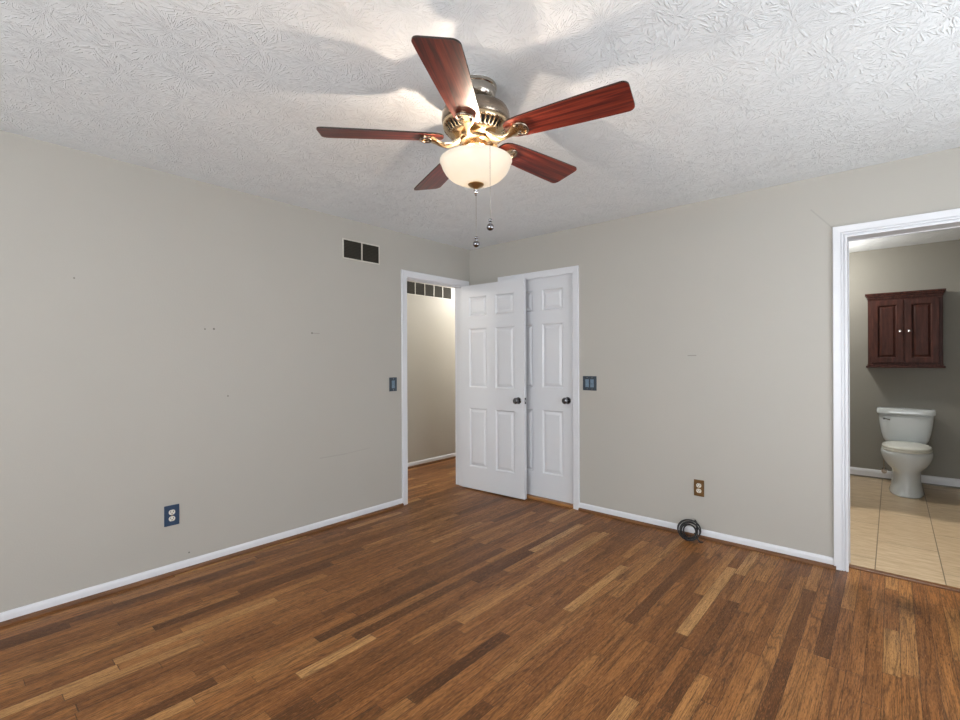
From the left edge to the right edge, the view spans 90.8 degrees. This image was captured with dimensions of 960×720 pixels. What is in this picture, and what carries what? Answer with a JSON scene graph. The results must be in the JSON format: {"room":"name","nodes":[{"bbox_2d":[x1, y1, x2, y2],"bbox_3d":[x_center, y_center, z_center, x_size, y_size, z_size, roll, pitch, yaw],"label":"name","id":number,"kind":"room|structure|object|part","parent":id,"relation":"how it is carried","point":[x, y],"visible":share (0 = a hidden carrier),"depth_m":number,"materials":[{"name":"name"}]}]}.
{"room":"empty bedroom","nodes":[
{"label":"empty bedroom","id":0,"kind":"room"},
{"bbox_2d":[0,130,469,612],"bbox_3d":[-1.266,0.082,3.681,0.120,2.440,8.800,0,0,41],"label":"wall","id":1,"kind":"structure","parent":0,"point":[215,352],"depth_m":2.90,"materials":[{"name":"beige paint"}]},
{"bbox_2d":[164,504,178,526],"bbox_3d":[-1.874,0.945,2.880,0.009,0.124,0.080,0,0,41],"label":"wall outlet","id":2,"kind":"object","parent":1,"relation":"attached to","point":[171,513],"visible":1,"depth_m":2.88,"materials":[{"name":"blue plastic"}]},
{"bbox_2d":[0,498,402,621],"bbox_3d":[-2.364,1.265,2.314,0.011,0.044,5.088,0,0,41],"label":"baseboard","id":3,"kind":"structure","parent":1,"relation":"attached to","point":[10,614],"depth_m":2.88,"materials":[{"name":"white paint"}]},
{"bbox_2d":[0,503,403,627],"bbox_3d":[-2.358,1.296,2.308,0.028,0.022,5.088,0,0,41],"label":"trim","id":4,"kind":"structure","parent":1,"relation":"attached to","point":[172,573],"depth_m":2.87,"materials":[{"name":"brown wood"}]},
{"bbox_2d":[342,238,379,264],"bbox_3d":[-0.979,-0.895,3.919,0.008,0.163,0.364,0,0,41],"label":"air vent","id":5,"kind":"object","parent":1,"relation":"in","point":[351,249],"visible":1,"depth_m":3.91,"materials":[{"name":"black metal"}]},
{"bbox_2d":[389,377,396,391],"bbox_3d":[-0.759,0.214,4.156,0.021,0.122,0.082,0,0,41],"label":"light switch","id":6,"kind":"object","parent":1,"relation":"attached to","point":[392,380],"visible":1,"depth_m":4.15,"materials":[{"name":"plastic"}]},
{"bbox_2d":[401,270,468,504],"bbox_3d":[-0.450,0.245,4.605,0.137,2.108,0.888,0,0,41],"label":"door frame","id":7,"kind":"structure","parent":1,"relation":"attached to","point":[404,273],"depth_m":4.33,"materials":[{"name":"white paint"}]},
{"bbox_2d":[461,278,526,499],"bbox_3d":[0.117,0.267,4.596,0.783,2.030,0.169,0,0,38],"label":"door","id":8,"kind":"structure","parent":7,"relation":"attached to","point":[493,315],"depth_m":4.56,"materials":[{"name":"white paint"}]},
{"bbox_3d":[0.337,0.376,4.356,0.064,0.064,0.067,0,0,38],"label":"knob","id":9,"kind":"part","parent":8,"relation":"part of","materials":[{"name":"grey metal"}]},
{"bbox_2d":[407,283,455,462],"bbox_3d":[-2.073,0.085,4.384,0.100,2.440,8.800,0,0,41],"label":"wall","id":10,"kind":"structure","parent":0,"point":[431,416],"depth_m":5.96,"materials":[{"name":"beige paint"}]},
{"bbox_2d":[407,281,451,299],"bbox_3d":[-0.637,-0.875,5.956,0.008,0.165,0.800,0,0,41],"label":"air vent","id":11,"kind":"object","parent":10,"relation":"in","point":[413,288],"visible":0.85,"depth_m":5.95,"materials":[{"name":"white metal"}]},
{"bbox_2d":[408,453,455,466],"bbox_3d":[-2.026,1.263,4.347,0.011,0.044,8.600,0,0,41],"label":"baseboard","id":12,"kind":"structure","parent":10,"relation":"attached to","point":[451,454],"depth_m":5.96,"materials":[{"name":"white paint"}]},
{"bbox_2d":[408,456,455,468],"bbox_3d":[-2.020,1.294,4.342,0.028,0.022,8.600,0,0,41],"label":"trim","id":13,"kind":"structure","parent":10,"relation":"attached to","point":[453,457],"depth_m":5.94,"materials":[{"name":"brown wood"}]},
{"bbox_2d":[0,0,959,252],"bbox_3d":[0.230,-1.208,2.634,5.880,0.127,9.190,0,0,41],"label":"ceiling","id":14,"kind":"structure","parent":0,"point":[731,97],"depth_m":2.03,"materials":[{"name":"white paint"}]},
{"bbox_2d":[316,35,634,246],"bbox_3d":[0.013,-0.809,2.000,1.234,0.669,1.212,0,0,41],"label":"ceiling fan","id":15,"kind":"object","parent":14,"relation":"hanging from","point":[474,119],"visible":1,"depth_m":1.87,"materials":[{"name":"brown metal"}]},
{"bbox_3d":[-0.399,-0.920,1.934,0.500,0.006,0.154,-1,12,-8],"label":"blade","id":16,"kind":"part","parent":15,"relation":"part of","materials":[{"name":"brown wood"}]},
{"bbox_3d":[-0.184,-0.925,2.332,0.154,0.006,0.500,-15,6,-25],"label":"blade","id":17,"kind":"part","parent":15,"relation":"part of","materials":[{"name":"brown wood"}]},
{"bbox_3d":[-0.087,-0.928,1.606,0.154,0.006,0.500,11,2,10],"label":"blade","id":18,"kind":"part","parent":15,"relation":"part of","materials":[{"name":"brown wood"}]},
{"bbox_3d":[-0.017,-0.786,1.985,0.303,0.103,0.303,0,0,41],"label":"lamp shade","id":19,"kind":"part","parent":15,"relation":"part of","materials":[{"name":"white glass"}]},
{"bbox_3d":[0.261,-0.936,2.251,0.500,0.006,0.154,-1,-12,-44],"label":"blade","id":20,"kind":"part","parent":15,"relation":"part of","materials":[{"name":"brown wood"}]},
{"bbox_3d":[0.321,-0.937,1.802,0.500,0.006,0.154,-1,-12,28],"label":"blade","id":21,"kind":"part","parent":15,"relation":"part of","materials":[{"name":"brown wood"}]},
{"bbox_2d":[0,458,959,719],"bbox_3d":[0.240,1.343,2.634,5.880,0.106,9.190,0,0,41],"label":"floor","id":22,"kind":"structure","parent":0,"point":[453,602],"depth_m":2.29,"materials":[{"name":"brown wood"}]},
{"bbox_2d":[527,494,572,507],"bbox_3d":[0.566,1.281,4.423,0.776,0.026,0.142,0,0,41],"label":"threshold","id":23,"kind":"object","parent":22,"relation":"on","point":[556,502],"visible":0.26,"depth_m":4.28,"materials":[{"name":"brown wood"}]},
{"bbox_2d":[677,519,702,542],"bbox_3d":[1.507,1.222,3.396,0.181,0.146,0.089,0,0,41],"label":"coiled cable","id":24,"kind":"object","parent":22,"relation":"on","point":[683,525],"visible":1,"depth_m":3.40,"materials":[{"name":"black rubber"}]},
{"bbox_2d":[849,564,959,592],"bbox_3d":[2.591,1.281,2.696,0.775,0.013,0.046,0,0,41],"label":"threshold","id":25,"kind":"object","parent":22,"relation":"on","point":[856,567],"visible":0.84,"depth_m":2.77,"materials":[{"name":"brown wood"}]},
{"bbox_2d":[877,407,935,498],"bbox_3d":[4.175,0.884,4.641,0.450,0.779,0.793,0,0,41],"label":"toilet","id":26,"kind":"object","parent":22,"relation":"on","point":[906,432],"visible":1,"depth_m":4.59,"materials":[{"name":"white ceramic"}]},
{"bbox_3d":[4.335,0.698,4.826,0.420,0.299,0.216,0,0,41],"label":"tank","id":27,"kind":"part","parent":26,"relation":"part of","materials":[{"name":"white ceramic"}]},
{"bbox_3d":[4.332,0.521,4.823,0.450,0.055,0.237,0,0,41],"label":"tank lid","id":28,"kind":"part","parent":26,"relation":"part of","materials":[{"name":"white ceramic"}]},
{"bbox_3d":[4.084,0.849,4.537,0.366,0.018,0.516,0,0,41],"label":"seat","id":29,"kind":"part","parent":26,"relation":"part of","materials":[{"name":"white plastic"}]},
{"bbox_3d":[4.088,0.824,4.541,0.360,0.029,0.524,0,0,41],"label":"lid","id":30,"kind":"part","parent":26,"relation":"part of","materials":[{"name":"white plastic"}]},
{"bbox_3d":[4.115,1.066,4.571,0.380,0.416,0.608,0,0,41],"label":"bowl","id":31,"kind":"part","parent":26,"relation":"part of","materials":[{"name":"white ceramic"}]},
{"bbox_2d":[469,147,959,557],"bbox_3d":[1.714,0.056,3.435,4.700,2.467,0.140,0,0,41],"label":"wall","id":32,"kind":"structure","parent":0,"point":[706,327],"depth_m":3.35,"materials":[{"name":"beige paint"}]},
{"bbox_2d":[498,265,579,509],"bbox_3d":[0.517,0.240,4.372,0.888,2.108,0.018,0,0,41],"label":"door frame","id":33,"kind":"structure","parent":32,"relation":"attached to","point":[574,270],"depth_m":4.10,"materials":[{"name":"white paint"}]},
{"bbox_2d":[526,274,572,503],"bbox_3d":[0.550,0.249,4.408,0.771,2.030,0.169,0,0,41],"label":"door","id":34,"kind":"structure","parent":32,"relation":"in","point":[549,352],"depth_m":4.31,"materials":[{"name":"white paint"}]},
{"bbox_3d":[0.754,0.358,4.163,0.064,0.064,0.067,0,0,41],"label":"knob","id":35,"kind":"part","parent":34,"relation":"part of","materials":[{"name":"grey metal"}]},
{"bbox_2d":[583,376,596,390],"bbox_3d":[0.926,0.197,4.014,0.127,0.122,0.021,0,0,41],"label":"light switch","id":36,"kind":"object","parent":32,"relation":"attached to","point":[589,382],"visible":1,"depth_m":4.01,"materials":[{"name":"plastic"}]},
{"bbox_2d":[694,479,703,496],"bbox_3d":[1.592,0.931,3.445,0.070,0.119,0.009,0,0,41],"label":"wall outlet","id":37,"kind":"object","parent":32,"relation":"attached to","point":[698,484],"visible":1,"depth_m":3.44,"materials":[{"name":"brown metal"}]},
{"bbox_2d":[579,503,833,564],"bbox_3d":[1.528,1.248,3.501,1.774,0.044,0.011,0,0,41],"label":"baseboard","id":38,"kind":"structure","parent":32,"relation":"attached to","point":[780,549],"depth_m":3.33,"materials":[{"name":"white paint"}]},
{"bbox_2d":[578,508,835,569],"bbox_3d":[1.522,1.279,3.495,1.774,0.022,0.028,0,0,41],"label":"trim","id":39,"kind":"structure","parent":32,"relation":"attached to","point":[821,564],"depth_m":3.32,"materials":[{"name":"brown wood"}]},
{"bbox_2d":[832,208,959,571],"bbox_3d":[2.571,0.233,2.678,0.911,2.106,0.158,0,0,41],"label":"door frame","id":40,"kind":"structure","parent":32,"relation":"attached to","point":[840,234],"depth_m":2.89,"materials":[{"name":"white paint"}]},
{"bbox_2d":[849,239,959,488],"bbox_3d":[4.388,0.045,5.045,2.780,2.467,0.100,0,0,41],"label":"wall","id":41,"kind":"structure","parent":0,"point":[936,265],"depth_m":4.95,"materials":[{"name":"grey paint"}]},
{"bbox_2d":[850,467,959,486],"bbox_3d":[4.356,1.217,5.003,2.580,0.077,0.011,0,0,41],"label":"baseboard","id":42,"kind":"structure","parent":41,"relation":"attached to","point":[853,470],"depth_m":4.85,"materials":[{"name":"white paint"}]},
{"bbox_2d":[865,288,945,367],"bbox_3d":[4.355,-0.308,4.866,0.614,0.776,0.211,0,0,41],"label":"upper cabinet","id":43,"kind":"object","parent":41,"relation":"attached to","point":[905,328],"visible":1,"depth_m":4.80,"materials":[{"name":"brown wood"}]},
{"bbox_3d":[4.214,-0.293,4.901,0.252,0.644,0.020,0,0,41],"label":"cabinet door","id":44,"kind":"part","parent":43,"relation":"part of","materials":[{"name":"brown wood"}]},
{"bbox_3d":[4.359,-0.665,4.872,0.614,0.062,0.196,0,0,41],"label":"crown moulding","id":45,"kind":"part","parent":43,"relation":"part of","materials":[{"name":"brown wood"}]},
{"bbox_3d":[4.364,0.062,4.874,0.602,0.036,0.190,0,0,41],"label":"moulding","id":46,"kind":"part","parent":43,"relation":"part of","materials":[{"name":"brown wood"}]},
{"bbox_3d":[4.411,-0.294,4.729,0.252,0.644,0.020,0,0,41],"label":"cabinet door","id":47,"kind":"part","parent":43,"relation":"part of","materials":[{"name":"brown wood"}]}
]}

